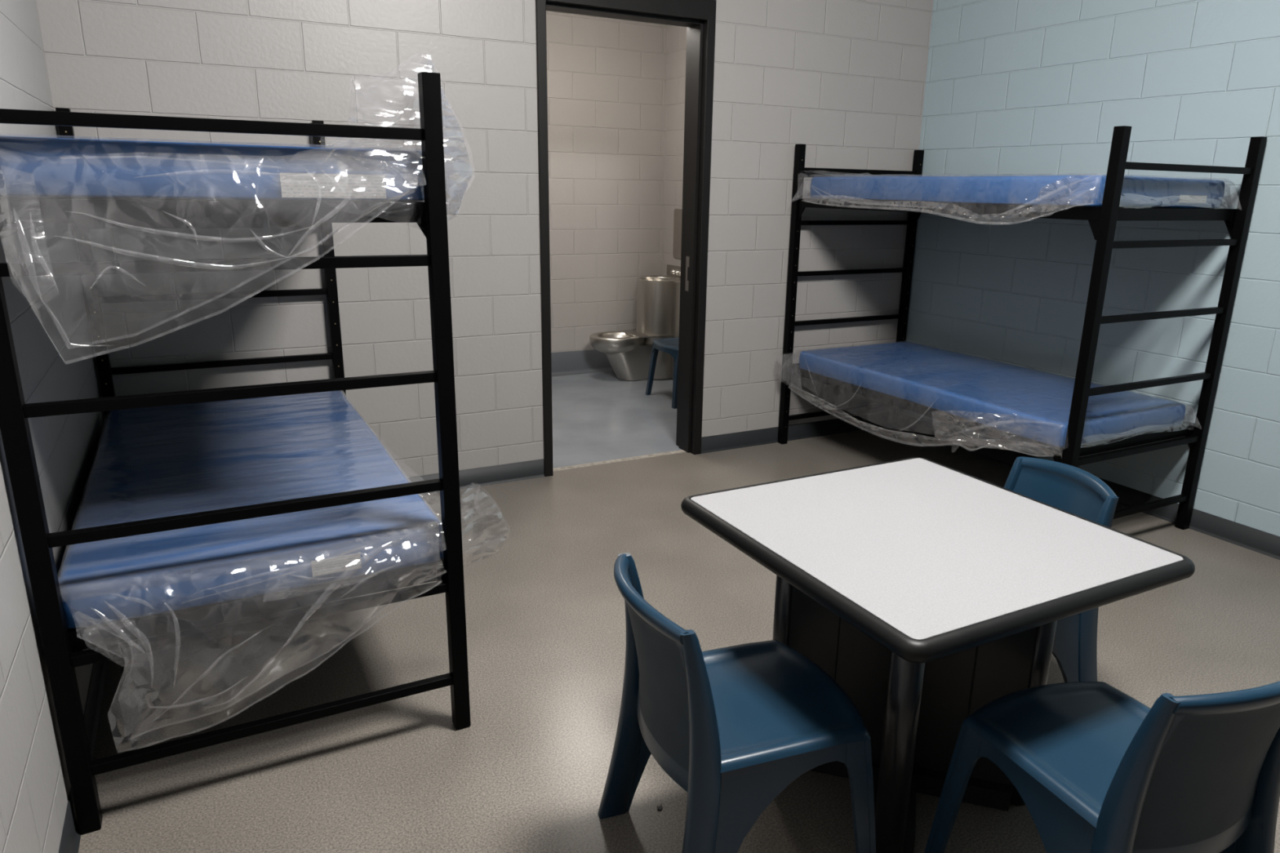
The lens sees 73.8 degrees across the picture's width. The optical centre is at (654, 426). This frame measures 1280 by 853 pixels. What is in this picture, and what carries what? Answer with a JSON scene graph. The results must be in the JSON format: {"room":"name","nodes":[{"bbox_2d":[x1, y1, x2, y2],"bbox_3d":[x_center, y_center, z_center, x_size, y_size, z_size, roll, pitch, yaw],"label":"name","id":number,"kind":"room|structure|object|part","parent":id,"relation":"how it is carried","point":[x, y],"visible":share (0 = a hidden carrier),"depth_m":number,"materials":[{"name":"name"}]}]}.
{"room":"prison interior","nodes":[
{"label":"prison interior","id":0,"kind":"room"},
{"bbox_2d":[0,0,105,852],"bbox_3d":[-0.680,-0.113,0.156,0.200,3.250,7.600,-7,18,-27],"label":"wall","id":1,"kind":"structure","parent":0,"point":[47,314],"depth_m":2.33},
{"bbox_2d":[58,644,110,852],"bbox_3d":[-0.613,1.391,0.630,0.013,0.102,7.600,-7,18,-27],"label":"baseboard","id":2,"kind":"structure","parent":1,"relation":"attached to","point":[71,836],"depth_m":2.46,"materials":[{"name":"black plastic"}]},
{"bbox_2d":[35,0,933,477],"bbox_3d":[-0.389,-1.343,4.561,5.013,3.250,0.200,-7,18,-27],"label":"wall","id":3,"kind":"structure","parent":0,"point":[843,80],"depth_m":4.22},
{"bbox_2d":[405,458,544,495],"bbox_3d":[-1.510,0.344,4.304,2.022,0.102,0.013,-7,18,-27],"label":"baseboard","id":4,"kind":"structure","parent":3,"relation":"attached to","point":[501,473],"depth_m":4.64,"materials":[{"name":"black plastic"}]},
{"bbox_2d":[552,449,685,471],"bbox_3d":[-0.210,0.273,5.107,1.000,0.151,0.050,-7,18,-27],"label":"threshold","id":5,"kind":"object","parent":3,"relation":"attached to","point":[679,451],"depth_m":5.07,"materials":[{"name":"metal"}]},
{"bbox_2d":[535,0,716,476],"bbox_3d":[-0.196,-1.026,4.760,1.020,2.540,0.228,-7,18,-27],"label":"door frame","id":6,"kind":"structure","parent":3,"relation":"in","point":[699,16],"depth_m":4.71,"materials":[{"name":"black paint"}]},
{"bbox_3d":[0.191,-0.898,5.014,0.002,0.200,0.033,-7,18,-27],"label":"strike plate","id":7,"kind":"part","parent":6,"relation":"part of","materials":[{"name":"silver metal"}]},
{"bbox_2d":[701,411,888,453],"bbox_3d":[0.977,0.029,5.591,1.569,0.102,0.013,-7,18,-27],"label":"baseboard","id":8,"kind":"structure","parent":3,"relation":"attached to","point":[823,428],"depth_m":5.57,"materials":[{"name":"black plastic"}]},
{"bbox_2d":[546,10,666,352],"bbox_3d":[-1.025,-1.824,6.959,2.790,2.860,0.200,-7,18,-27],"label":"wall","id":9,"kind":"structure","parent":0,"point":[606,77],"depth_m":7.10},
{"bbox_2d":[551,349,613,376],"bbox_3d":[-1.036,-0.509,7.195,2.490,0.199,0.038,-7,18,-27],"label":"baseboard","id":10,"kind":"structure","parent":9,"relation":"attached to","point":[588,361],"depth_m":7.41,"materials":[{"name":"grey"}]},
{"bbox_2d":[546,10,667,25],"bbox_3d":[-0.513,-2.990,5.577,2.890,0.150,2.450,-7,18,-27],"label":"ceiling","id":11,"kind":"structure","parent":0,"point":[547,11],"depth_m":6.76,"materials":[{"name":"grey paint"}]},
{"bbox_2d":[551,370,681,468],"bbox_3d":[-0.500,-0.086,6.372,2.790,0.150,2.545,-7,18,-27],"label":"floor","id":12,"kind":"structure","parent":0,"point":[597,416],"depth_m":5.99,"materials":[{"name":"grey concrete"}]},
{"bbox_2d":[589,264,680,380],"bbox_3d":[-0.113,-0.847,7.117,0.855,0.925,0.668,-7,18,-27],"label":"toilet","id":13,"kind":"object","parent":12,"relation":"on","point":[628,352],"visible":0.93,"depth_m":7.09,"materials":[{"name":"silver metal"}]},
{"bbox_3d":[-0.312,-0.695,7.128,0.481,0.150,0.374,-7,18,-27],"label":"bowl","id":14,"kind":"part","parent":13,"relation":"part of","materials":[{"name":"silver metal"}]},
{"bbox_2d":[645,337,679,408],"bbox_3d":[0.285,-0.588,6.516,0.546,0.765,0.496,-7,17,-25],"label":"plastic chair","id":15,"kind":"object","parent":12,"relation":"on","point":[669,345],"visible":0.28,"depth_m":6.41,"materials":[{"name":"blue plastic"}]},
{"bbox_3d":[0.001,-0.451,6.628,0.103,0.432,0.116,-7,17,-25],"label":"leg","id":16,"kind":"part","parent":15,"relation":"part of","materials":[{"name":"blue plastic"}]},
{"bbox_3d":[0.249,-0.580,6.500,0.467,0.137,0.441,-7,17,-25],"label":"seat","id":17,"kind":"part","parent":15,"relation":"part of","materials":[{"name":"blue plastic"}]},
{"bbox_3d":[0.165,-0.358,6.305,0.103,0.432,0.116,-7,17,-25],"label":"leg","id":18,"kind":"part","parent":15,"relation":"part of","materials":[{"name":"blue plastic"}]},
{"bbox_2d":[662,24,686,275],"bbox_3d":[0.694,-1.667,6.513,0.200,2.860,2.250,-7,18,-27],"label":"wall","id":19,"kind":"structure","parent":0,"point":[676,55],"depth_m":7.12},
{"bbox_2d":[666,264,680,278],"bbox_3d":[0.266,-1.292,7.197,0.011,0.097,0.668,-7,18,-27],"label":"backsplash","id":20,"kind":"structure","parent":19,"relation":"attached to","point":[669,267],"depth_m":7.38,"materials":[{"name":"silver metal"}]},
{"bbox_2d":[672,208,682,258],"bbox_3d":[0.224,-1.625,7.202,0.007,0.410,0.260,-7,18,-27],"label":"mirror","id":21,"kind":"object","parent":19,"relation":"attached to","point":[677,213],"visible":0.51,"depth_m":7.25,"materials":[{"name":"silver metal"}]},
{"bbox_2d":[78,426,1279,852],"bbox_3d":[1.448,1.273,1.653,5.013,0.150,7.855,-7,18,-27],"label":"floor","id":22,"kind":"structure","parent":0,"point":[545,607],"depth_m":2.80,"materials":[{"name":"concrete"}]},
{"bbox_2d":[0,71,471,834],"bbox_3d":[-1.454,-0.175,2.961,0.986,1.829,2.056,-7,18,-27],"label":"bunk bed","id":23,"kind":"object","parent":22,"relation":"on","point":[63,646],"visible":0.63,"depth_m":2.10,"materials":[{"name":"black metal"}]},
{"bbox_3d":[-1.396,0.125,1.893,0.045,1.829,0.045,-7,18,-27],"label":"post","id":24,"kind":"part","parent":23,"relation":"part of","materials":[{"name":"black metal"}]},
{"bbox_3d":[-2.341,-0.370,3.598,0.045,1.829,0.046,-7,18,-27],"label":"post","id":25,"kind":"part","parent":23,"relation":"part of","materials":[{"name":"black metal"}]},
{"bbox_2d":[0,135,424,200],"bbox_3d":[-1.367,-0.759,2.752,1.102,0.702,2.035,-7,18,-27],"label":"mattress","id":26,"kind":"object","parent":23,"relation":"on","point":[30,166],"visible":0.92,"depth_m":1.93,"materials":[{"name":"blue plastic"}]},
{"bbox_2d":[57,390,443,628],"bbox_3d":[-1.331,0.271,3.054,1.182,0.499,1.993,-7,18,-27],"label":"mattress","id":27,"kind":"object","parent":23,"relation":"on","point":[155,462],"visible":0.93,"depth_m":2.52,"materials":[{"name":"blue plastic"}]},
{"bbox_3d":[-1.511,-0.475,4.027,0.045,1.829,0.046,-7,18,-27],"label":"post","id":28,"kind":"part","parent":23,"relation":"part of","materials":[{"name":"black metal"}]},
{"bbox_3d":[-0.566,0.020,2.323,0.045,1.829,0.045,-7,18,-27],"label":"post","id":29,"kind":"part","parent":23,"relation":"part of","materials":[{"name":"black metal"}]},
{"bbox_2d":[657,804,662,810],"bbox_3d":[0.013,1.001,2.242,0.014,0.004,0.021,0,16,-5],"label":"scrap","id":30,"kind":"object","parent":22,"relation":"on","point":[659,808],"visible":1,"depth_m":2.24,"materials":[{"name":"black"}]},
{"bbox_2d":[597,552,875,852],"bbox_3d":[0.180,0.682,1.980,0.546,0.765,0.496,-5,17,-20],"label":"plastic chair","id":31,"kind":"object","parent":22,"relation":"on","point":[734,726],"visible":1,"depth_m":1.84,"materials":[{"name":"blue plastic"}]},
{"bbox_3d":[-0.029,0.648,2.124,0.217,0.747,0.072,-5,17,-20],"label":"leg","id":32,"kind":"part","parent":31,"relation":"part of","materials":[{"name":"blue plastic"}]},
{"bbox_3d":[-0.010,0.529,1.862,0.133,0.413,0.432,-5,17,-20],"label":"backrest","id":33,"kind":"part","parent":31,"relation":"part of","materials":[{"name":"blue plastic"}]},
{"bbox_3d":[0.120,0.757,1.742,0.217,0.747,0.072,-5,17,-20],"label":"leg","id":34,"kind":"part","parent":31,"relation":"part of","materials":[{"name":"blue plastic"}]},
{"bbox_3d":[0.217,0.683,1.994,0.467,0.137,0.441,-5,17,-20],"label":"seat","id":35,"kind":"part","parent":31,"relation":"part of","materials":[{"name":"blue plastic"}]},
{"bbox_3d":[0.450,0.874,1.932,0.103,0.432,0.116,-5,17,-20],"label":"leg","id":36,"kind":"part","parent":31,"relation":"part of","materials":[{"name":"blue plastic"}]},
{"bbox_2d":[680,457,1195,852],"bbox_3d":[0.671,0.614,2.293,0.918,0.746,0.918,-7,18,-27],"label":"square table","id":37,"kind":"object","parent":22,"relation":"on","point":[932,593],"visible":0.91,"depth_m":2.14,"materials":[{"name":"white laminate"}]},
{"bbox_2d":[777,125,1266,529],"bbox_3d":[1.726,-0.576,4.599,0.982,1.829,2.062,-7,18,-27],"label":"bunk bed","id":38,"kind":"object","parent":22,"relation":"on","point":[1102,220],"visible":0.81,"depth_m":3.90,"materials":[{"name":"black metal"}]},
{"bbox_3d":[0.838,-0.772,5.239,0.045,1.829,0.046,-7,18,-27],"label":"post","id":39,"kind":"part","parent":38,"relation":"part of","materials":[{"name":"black metal"}]},
{"bbox_3d":[1.665,-0.877,5.667,0.045,1.829,0.046,-7,18,-27],"label":"post","id":40,"kind":"part","parent":38,"relation":"part of","materials":[{"name":"black metal"}]},
{"bbox_2d":[799,342,1185,447],"bbox_3d":[1.661,-0.144,4.678,1.021,0.337,2.060,-7,18,-27],"label":"mattress","id":41,"kind":"object","parent":38,"relation":"on","point":[1034,405],"visible":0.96,"depth_m":4.26,"materials":[{"name":"blue plastic"}]},
{"bbox_2d":[810,174,1225,208],"bbox_3d":[1.696,-1.190,4.391,1.004,0.248,2.004,-7,18,-27],"label":"mattress","id":42,"kind":"object","parent":38,"relation":"on","point":[1082,190],"visible":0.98,"depth_m":3.73,"materials":[{"name":"blue plastic"}]},
{"bbox_3d":[1.786,-0.275,3.530,0.045,1.829,0.045,-7,18,-27],"label":"post","id":43,"kind":"part","parent":38,"relation":"part of","materials":[{"name":"black metal"}]},
{"bbox_3d":[2.613,-0.380,3.958,0.045,1.829,0.045,-7,18,-27],"label":"post","id":44,"kind":"part","parent":38,"relation":"part of","materials":[{"name":"black metal"}]},
{"bbox_2d":[1004,456,1119,682],"bbox_3d":[1.046,0.514,2.636,0.546,0.765,0.496,-4,16,-17],"label":"plastic chair","id":45,"kind":"object","parent":22,"relation":"on","point":[1073,490],"visible":0.28,"depth_m":2.52,"materials":[{"name":"blue plastic"}]},
{"bbox_3d":[1.121,0.458,2.874,0.217,0.747,0.072,-4,16,-17],"label":"leg","id":46,"kind":"part","parent":45,"relation":"part of","materials":[{"name":"blue plastic"}]},
{"bbox_3d":[1.246,0.332,2.648,0.133,0.413,0.432,-4,16,-17],"label":"backrest","id":47,"kind":"part","parent":45,"relation":"part of","materials":[{"name":"blue plastic"}]},
{"bbox_3d":[1.245,0.570,2.485,0.217,0.747,0.072,-4,16,-17],"label":"leg","id":48,"kind":"part","parent":45,"relation":"part of","materials":[{"name":"blue plastic"}]},
{"bbox_2d":[924,680,1279,852],"bbox_3d":[0.975,0.746,1.805,0.496,0.765,0.546,-5,17,-21],"label":"plastic chair","id":49,"kind":"object","parent":22,"relation":"on","point":[1095,768],"visible":1,"depth_m":1.65,"materials":[{"name":"blue plastic"}]},
{"bbox_3d":[0.716,0.866,1.979,0.116,0.432,0.103,-5,17,-21],"label":"leg","id":50,"kind":"part","parent":49,"relation":"part of","materials":[{"name":"blue plastic"}]},
{"bbox_3d":[0.833,0.810,1.602,0.072,0.747,0.217,-5,17,-21],"label":"leg","id":51,"kind":"part","parent":49,"relation":"part of","materials":[{"name":"blue plastic"}]},
{"bbox_3d":[1.056,0.630,1.574,0.432,0.413,0.133,-5,17,-21],"label":"backrest","id":52,"kind":"part","parent":49,"relation":"part of","materials":[{"name":"blue plastic"}]},
{"bbox_3d":[1.226,0.773,1.757,0.072,0.747,0.217,-5,17,-21],"label":"leg","id":53,"kind":"part","parent":49,"relation":"part of","materials":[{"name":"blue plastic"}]},
{"bbox_2d":[898,0,1279,536],"bbox_3d":[3.568,-0.651,2.355,0.200,3.250,7.600,-7,18,-27],"label":"wall","id":54,"kind":"structure","parent":0,"point":[1013,87],"depth_m":4.34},
{"bbox_2d":[897,412,1279,559],"bbox_3d":[3.445,0.876,2.731,0.013,0.102,7.600,-7,18,-27],"label":"baseboard","id":55,"kind":"structure","parent":54,"relation":"attached to","point":[1262,542],"depth_m":4.41,"materials":[{"name":"black plastic"}]}
]}

